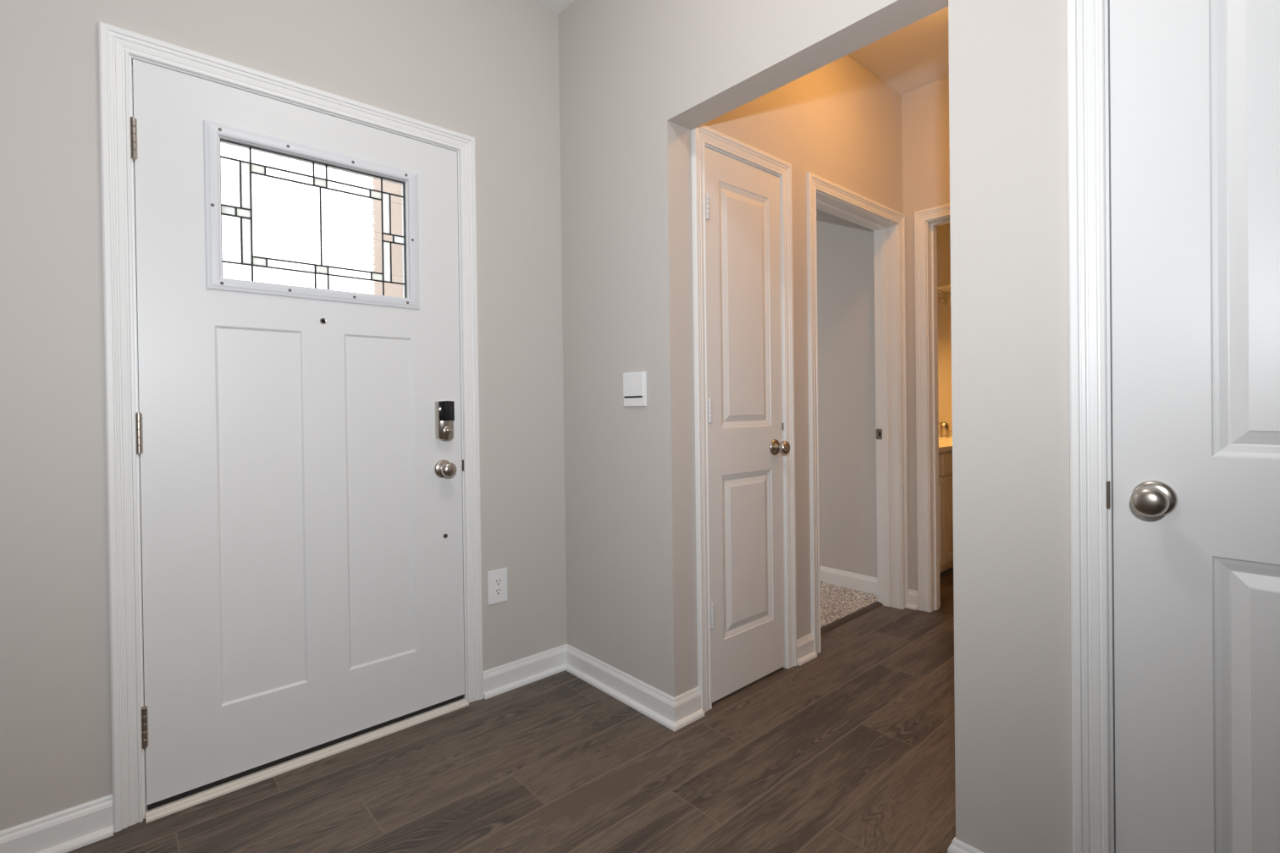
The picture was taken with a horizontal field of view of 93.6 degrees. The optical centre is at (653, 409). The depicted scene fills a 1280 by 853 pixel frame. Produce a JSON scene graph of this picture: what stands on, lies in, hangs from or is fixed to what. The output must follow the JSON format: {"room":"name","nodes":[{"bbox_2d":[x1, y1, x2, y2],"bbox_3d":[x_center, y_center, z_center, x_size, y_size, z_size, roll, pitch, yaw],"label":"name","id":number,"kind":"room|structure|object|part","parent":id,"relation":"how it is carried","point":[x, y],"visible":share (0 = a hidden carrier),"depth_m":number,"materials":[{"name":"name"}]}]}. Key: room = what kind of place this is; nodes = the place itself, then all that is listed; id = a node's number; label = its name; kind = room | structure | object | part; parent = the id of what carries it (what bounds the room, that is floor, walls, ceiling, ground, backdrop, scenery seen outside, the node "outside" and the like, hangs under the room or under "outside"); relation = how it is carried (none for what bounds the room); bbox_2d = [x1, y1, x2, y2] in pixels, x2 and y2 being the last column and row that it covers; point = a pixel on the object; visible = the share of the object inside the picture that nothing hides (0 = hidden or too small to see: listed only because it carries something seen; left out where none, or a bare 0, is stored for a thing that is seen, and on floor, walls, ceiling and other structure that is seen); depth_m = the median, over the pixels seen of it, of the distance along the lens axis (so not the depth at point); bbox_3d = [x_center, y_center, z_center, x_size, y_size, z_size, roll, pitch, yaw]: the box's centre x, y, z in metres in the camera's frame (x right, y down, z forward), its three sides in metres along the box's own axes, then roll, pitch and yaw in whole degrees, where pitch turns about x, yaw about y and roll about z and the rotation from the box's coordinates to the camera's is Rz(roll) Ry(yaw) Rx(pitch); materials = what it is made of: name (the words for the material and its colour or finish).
{"room":"entrance hall","nodes":[
{"label":"entrance hall","id":0,"kind":"room"},
{"bbox_2d":[0,0,567,831],"bbox_3d":[-1.647,-0.267,1.501,3.516,2.770,0.140,-1,1,-42],"label":"wall","id":1,"kind":"structure","parent":0,"point":[487,71],"depth_m":1.58,"materials":[{"name":"grey paint"}]},
{"bbox_2d":[0,794,113,852],"bbox_3d":[-2.148,1.081,0.924,1.959,0.096,0.029,-1,1,-42],"label":"baseboard","id":2,"kind":"structure","parent":1,"relation":"attached to","point":[67,830],"depth_m":1.52,"materials":[{"name":"white wood"}]},
{"bbox_3d":[-2.143,1.119,0.919,1.959,0.019,0.016,-1,1,-42],"label":"shoe molding","id":3,"kind":"part","parent":2,"relation":"part of","materials":[{"name":"white wood"}]},
{"bbox_2d":[98,21,483,833],"bbox_3d":[-1.100,0.042,1.986,1.050,2.132,0.158,-1,1,-42],"label":"door frame","id":4,"kind":"structure","parent":1,"relation":"attached to","point":[118,47],"depth_m":1.62,"materials":[{"name":"white wood"}]},
{"bbox_2d":[129,59,464,810],"bbox_3d":[-1.054,0.068,1.929,0.924,2.047,0.112,-1,1,-42],"label":"door","id":5,"kind":"structure","parent":1,"relation":"in","point":[298,432],"depth_m":1.87,"materials":[{"name":"white paint"}]},
{"bbox_3d":[-1.092,-0.595,1.936,0.420,0.308,0.003,-1,1,-42],"label":"seedy glass","id":6,"kind":"part","parent":5,"relation":"part of","materials":[{"name":"clear glass"}]},
{"bbox_3d":[-1.078,-0.595,1.949,0.535,0.412,0.003,-1,1,-42],"label":"glass pane","id":7,"kind":"part","parent":5,"relation":"part of","materials":[{"name":"white"}]},
{"bbox_3d":[-1.078,-0.595,1.949,0.535,0.308,0.003,-1,1,-42],"label":"frosted glass","id":8,"kind":"part","parent":5,"relation":"part of","materials":[{"name":"white glass"}]},
{"bbox_3d":[-0.745,0.217,2.173,0.055,0.055,0.056,-1,1,-42],"label":"knob","id":9,"kind":"part","parent":5,"relation":"part of","materials":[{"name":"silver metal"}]},
{"bbox_2d":[487,568,507,605],"bbox_3d":[-0.607,0.689,2.344,0.082,0.130,0.008,-1,1,-42],"label":"outlet","id":10,"kind":"object","parent":1,"relation":"attached to","point":[497,580],"visible":1,"depth_m":2.34,"materials":[{"name":"white plastic"}]},
{"bbox_2d":[495,578,501,585],"bbox_3d":[-0.606,0.671,2.342,0.027,0.030,0.003,-1,1,-42],"label":"receptacle","id":11,"kind":"object","parent":10,"relation":"attached to","point":[498,581],"depth_m":2.34,"materials":[{"name":"white plastic"}]},
{"bbox_2d":[495,587,502,595],"bbox_3d":[-0.606,0.708,2.343,0.027,0.030,0.003,-1,1,-42],"label":"receptacle","id":12,"kind":"object","parent":10,"relation":"attached to","point":[498,590],"depth_m":2.34,"materials":[{"name":"white plastic"}]},
{"bbox_2d":[66,567,955,852],"bbox_3d":[1.097,1.083,1.637,10.079,0.001,6.966,-1,1,-42],"label":"floor","id":13,"kind":"structure","parent":0,"point":[850,748],"depth_m":1.79,"materials":[{"name":"brown wood"}]},
{"bbox_2d":[144,698,468,822],"bbox_3d":[-1.070,1.100,1.975,0.919,0.016,0.127,-1,1,-42],"label":"threshold","id":14,"kind":"object","parent":13,"relation":"on","point":[185,802],"visible":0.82,"depth_m":1.86,"materials":[{"name":"beige"}]},
{"bbox_2d":[820,581,877,628],"bbox_3d":[-0.072,1.070,4.035,1.180,0.020,2.830,-1,1,-42],"label":"carpet","id":15,"kind":"object","parent":13,"relation":"on","point":[836,602],"visible":0.08,"depth_m":3.31,"materials":[{"name":"beige carpet"}]},
{"bbox_2d":[820,601,882,634],"bbox_3d":[0.955,1.070,3.042,0.784,0.011,0.037,-1,1,-42],"label":"transition strip","id":16,"kind":"object","parent":13,"relation":"on","point":[835,624],"visible":0.63,"depth_m":3.08,"materials":[{"name":"brown wood"}]},
{"bbox_2d":[938,435,953,573],"bbox_3d":[1.912,0.639,4.196,1.700,0.832,0.562,-1,1,-42],"label":"vanity","id":17,"kind":"object","parent":13,"relation":"on","point":[945,444],"visible":0.16,"depth_m":3.75,"materials":[{"name":"beige wood"}]},
{"bbox_3d":[1.635,0.343,3.585,0.397,0.130,0.019,-1,1,-42],"label":"drawer","id":18,"kind":"part","parent":17,"relation":"part of","materials":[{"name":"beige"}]},
{"bbox_3d":[1.639,0.688,3.587,0.397,0.540,0.019,-1,1,-42],"label":"door","id":19,"kind":"part","parent":17,"relation":"part of","materials":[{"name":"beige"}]},
{"bbox_2d":[938,435,952,452],"bbox_3d":[1.907,0.239,4.193,1.700,0.032,0.562,-1,1,-42],"label":"countertop","id":20,"kind":"structure","parent":17,"relation":"on","point":[945,444],"depth_m":3.95,"materials":[{"name":"white stone"}]},
{"bbox_2d":[938,422,952,437],"bbox_3d":[2.317,0.155,4.677,0.112,0.119,0.188,-1,1,-42],"label":"faucet","id":21,"kind":"object","parent":20,"relation":"on","point":[944,427],"visible":0.85,"depth_m":4.71,"materials":[{"name":"silver metal"}]},
{"bbox_3d":[1.934,0.337,3.857,0.397,0.130,0.019,-1,1,-42],"label":"drawer","id":22,"kind":"part","parent":17,"relation":"part of","materials":[{"name":"beige wood"}]},
{"bbox_3d":[1.938,0.682,3.860,0.397,0.540,0.019,-1,1,-42],"label":"door","id":23,"kind":"part","parent":17,"relation":"part of","materials":[{"name":"beige wood"}]},
{"bbox_2d":[529,0,948,94],"bbox_3d":[0.724,-1.733,1.680,7.300,0.100,7.600,-1,1,-42],"label":"ceiling","id":24,"kind":"structure","parent":0,"point":[915,56],"depth_m":2.86,"materials":[{"name":"white paint"}]},
{"bbox_2d":[690,55,902,686],"bbox_3d":[0.748,-0.305,2.791,1.762,2.770,0.130,-1,1,-42],"label":"wall","id":25,"kind":"structure","parent":0,"point":[838,123],"depth_m":2.64,"materials":[{"name":"grey paint"}]},
{"bbox_2d":[691,124,797,713],"bbox_3d":[0.330,0.028,2.395,0.594,2.120,0.148,-1,1,-42],"label":"door frame","id":26,"kind":"structure","parent":25,"relation":"attached to","point":[703,135],"depth_m":2.19,"materials":[{"name":"white wood"}]},
{"bbox_2d":[705,146,789,702],"bbox_3d":[0.380,0.055,2.342,0.465,2.040,0.103,-1,1,-42],"label":"door","id":27,"kind":"structure","parent":25,"relation":"in","point":[747,447],"depth_m":2.34,"materials":[{"name":"white wood"}]},
{"bbox_3d":[0.523,0.154,2.441,0.055,0.055,0.056,-1,1,-42],"label":"knob","id":28,"kind":"part","parent":27,"relation":"part of","materials":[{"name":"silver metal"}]},
{"bbox_2d":[796,633,816,666],"bbox_3d":[0.657,1.034,2.594,0.129,0.096,0.029,-1,1,-42],"label":"baseboard","id":29,"kind":"structure","parent":25,"relation":"attached to","point":[806,653],"depth_m":2.59,"materials":[{"name":"white wood"}]},
{"bbox_3d":[0.662,1.073,2.589,0.129,0.019,0.016,-1,1,-42],"label":"shoe molding","id":30,"kind":"part","parent":29,"relation":"part of","materials":[{"name":"white wood"}]},
{"bbox_2d":[805,171,908,654],"bbox_3d":[0.982,0.015,2.990,0.914,2.120,0.148,-1,1,-42],"label":"door frame","id":31,"kind":"structure","parent":25,"relation":"attached to","point":[887,224],"depth_m":3.22,"materials":[{"name":"white wood"}]},
{"bbox_3d":[1.237,0.134,3.295,0.002,0.058,0.036,-1,1,-42],"label":"strike plate","id":32,"kind":"part","parent":31,"relation":"part of","materials":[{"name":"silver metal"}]},
{"bbox_2d":[558,0,1072,852],"bbox_3d":[1.408,-0.299,0.674,0.116,2.770,5.200,-1,1,-42],"label":"wall","id":33,"kind":"structure","parent":0,"point":[637,77],"depth_m":1.58,"materials":[{"name":"grey paint"}]},
{"bbox_2d":[483,644,704,731],"bbox_3d":[-0.239,1.048,2.221,0.766,0.096,0.390,0,1,37],"label":"baseboard","id":34,"kind":"structure","parent":33,"relation":"attached to","point":[675,714],"depth_m":2.32,"materials":[{"name":"white wood"}]},
{"bbox_2d":[623,371,646,406],"bbox_3d":[-0.070,-0.074,2.205,0.012,0.124,0.122,-1,1,-42],"label":"control box","id":35,"kind":"object","parent":33,"relation":"attached to","point":[634,383],"visible":1,"depth_m":2.19,"materials":[{"name":"white plastic"}]},
{"bbox_2d":[947,837,983,852],"bbox_3d":[0.801,1.041,1.347,0.145,0.096,0.260,-1,1,-42],"label":"baseboard","id":36,"kind":"structure","parent":33,"relation":"attached to","point":[957,846],"depth_m":1.38,"materials":[{"name":"white wood"}]},
{"bbox_2d":[1065,0,1115,852],"bbox_3d":[1.182,0.027,0.916,0.133,2.120,0.898,-1,1,-42],"label":"door frame","id":37,"kind":"structure","parent":33,"relation":"attached to","point":[1088,21],"depth_m":1.18,"materials":[{"name":"white wood"}]},
{"bbox_3d":[0.881,0.165,1.168,0.010,0.052,0.008,-1,1,-42],"label":"strike plate","id":38,"kind":"part","parent":37,"relation":"part of","materials":[{"name":"grey metal"}]},
{"bbox_2d":[1109,0,1279,852],"bbox_3d":[1.135,0.056,0.871,0.103,2.040,0.764,-1,1,-42],"label":"door","id":39,"kind":"structure","parent":33,"relation":"in","point":[1194,85],"depth_m":1.07,"materials":[{"name":"white wood"}]},
{"bbox_3d":[0.903,0.165,1.092,0.056,0.055,0.055,-1,1,-42],"label":"knob","id":40,"kind":"part","parent":39,"relation":"part of","materials":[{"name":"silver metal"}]},
{"bbox_2d":[816,76,949,590],"bbox_3d":[0.771,-0.314,4.004,0.138,2.770,4.020,-1,1,-42],"label":"wall","id":41,"kind":"structure","parent":0,"point":[845,248],"depth_m":3.49,"materials":[{"name":"grey paint"}]},
{"bbox_2d":[820,566,877,595],"bbox_3d":[0.357,1.013,4.429,0.014,0.096,2.825,-1,1,-42],"label":"baseboard","id":42,"kind":"structure","parent":41,"relation":"attached to","point":[867,584],"depth_m":3.55,"materials":[{"name":"white wood"}]},
{"bbox_2d":[906,589,917,610],"bbox_3d":[1.391,1.020,3.228,0.029,0.096,0.055,-1,1,-42],"label":"baseboard","id":43,"kind":"structure","parent":41,"relation":"attached to","point":[913,595],"depth_m":3.23,"materials":[{"name":"white wood"}]},
{"bbox_3d":[1.386,1.059,3.224,0.016,0.019,0.055,-1,1,-42],"label":"shoe molding","id":44,"kind":"part","parent":43,"relation":"part of","materials":[{"name":"white wood"}]},
{"bbox_2d":[914,203,949,612],"bbox_3d":[1.744,0.006,2.914,0.133,2.120,0.894,-1,1,-42],"label":"door frame","id":45,"kind":"structure","parent":41,"relation":"attached to","point":[926,221],"depth_m":3.18,"materials":[{"name":"white wood"}]},
{"bbox_2d":[937,223,952,435],"bbox_3d":[3.195,-0.346,4.164,0.100,2.770,2.350,-1,1,-42],"label":"wall","id":46,"kind":"structure","parent":0,"point":[943,231],"depth_m":4.96,"materials":[{"name":"grey paint"}]},
{"bbox_2d":[937,285,950,305],"bbox_3d":[2.495,-0.926,4.693,0.204,0.131,0.590,-1,1,-42],"label":"towel shelf","id":47,"kind":"object","parent":46,"relation":"attached to","point":[947,288],"visible":0.33,"depth_m":4.86,"materials":[{"name":"white plastic"}]}
]}

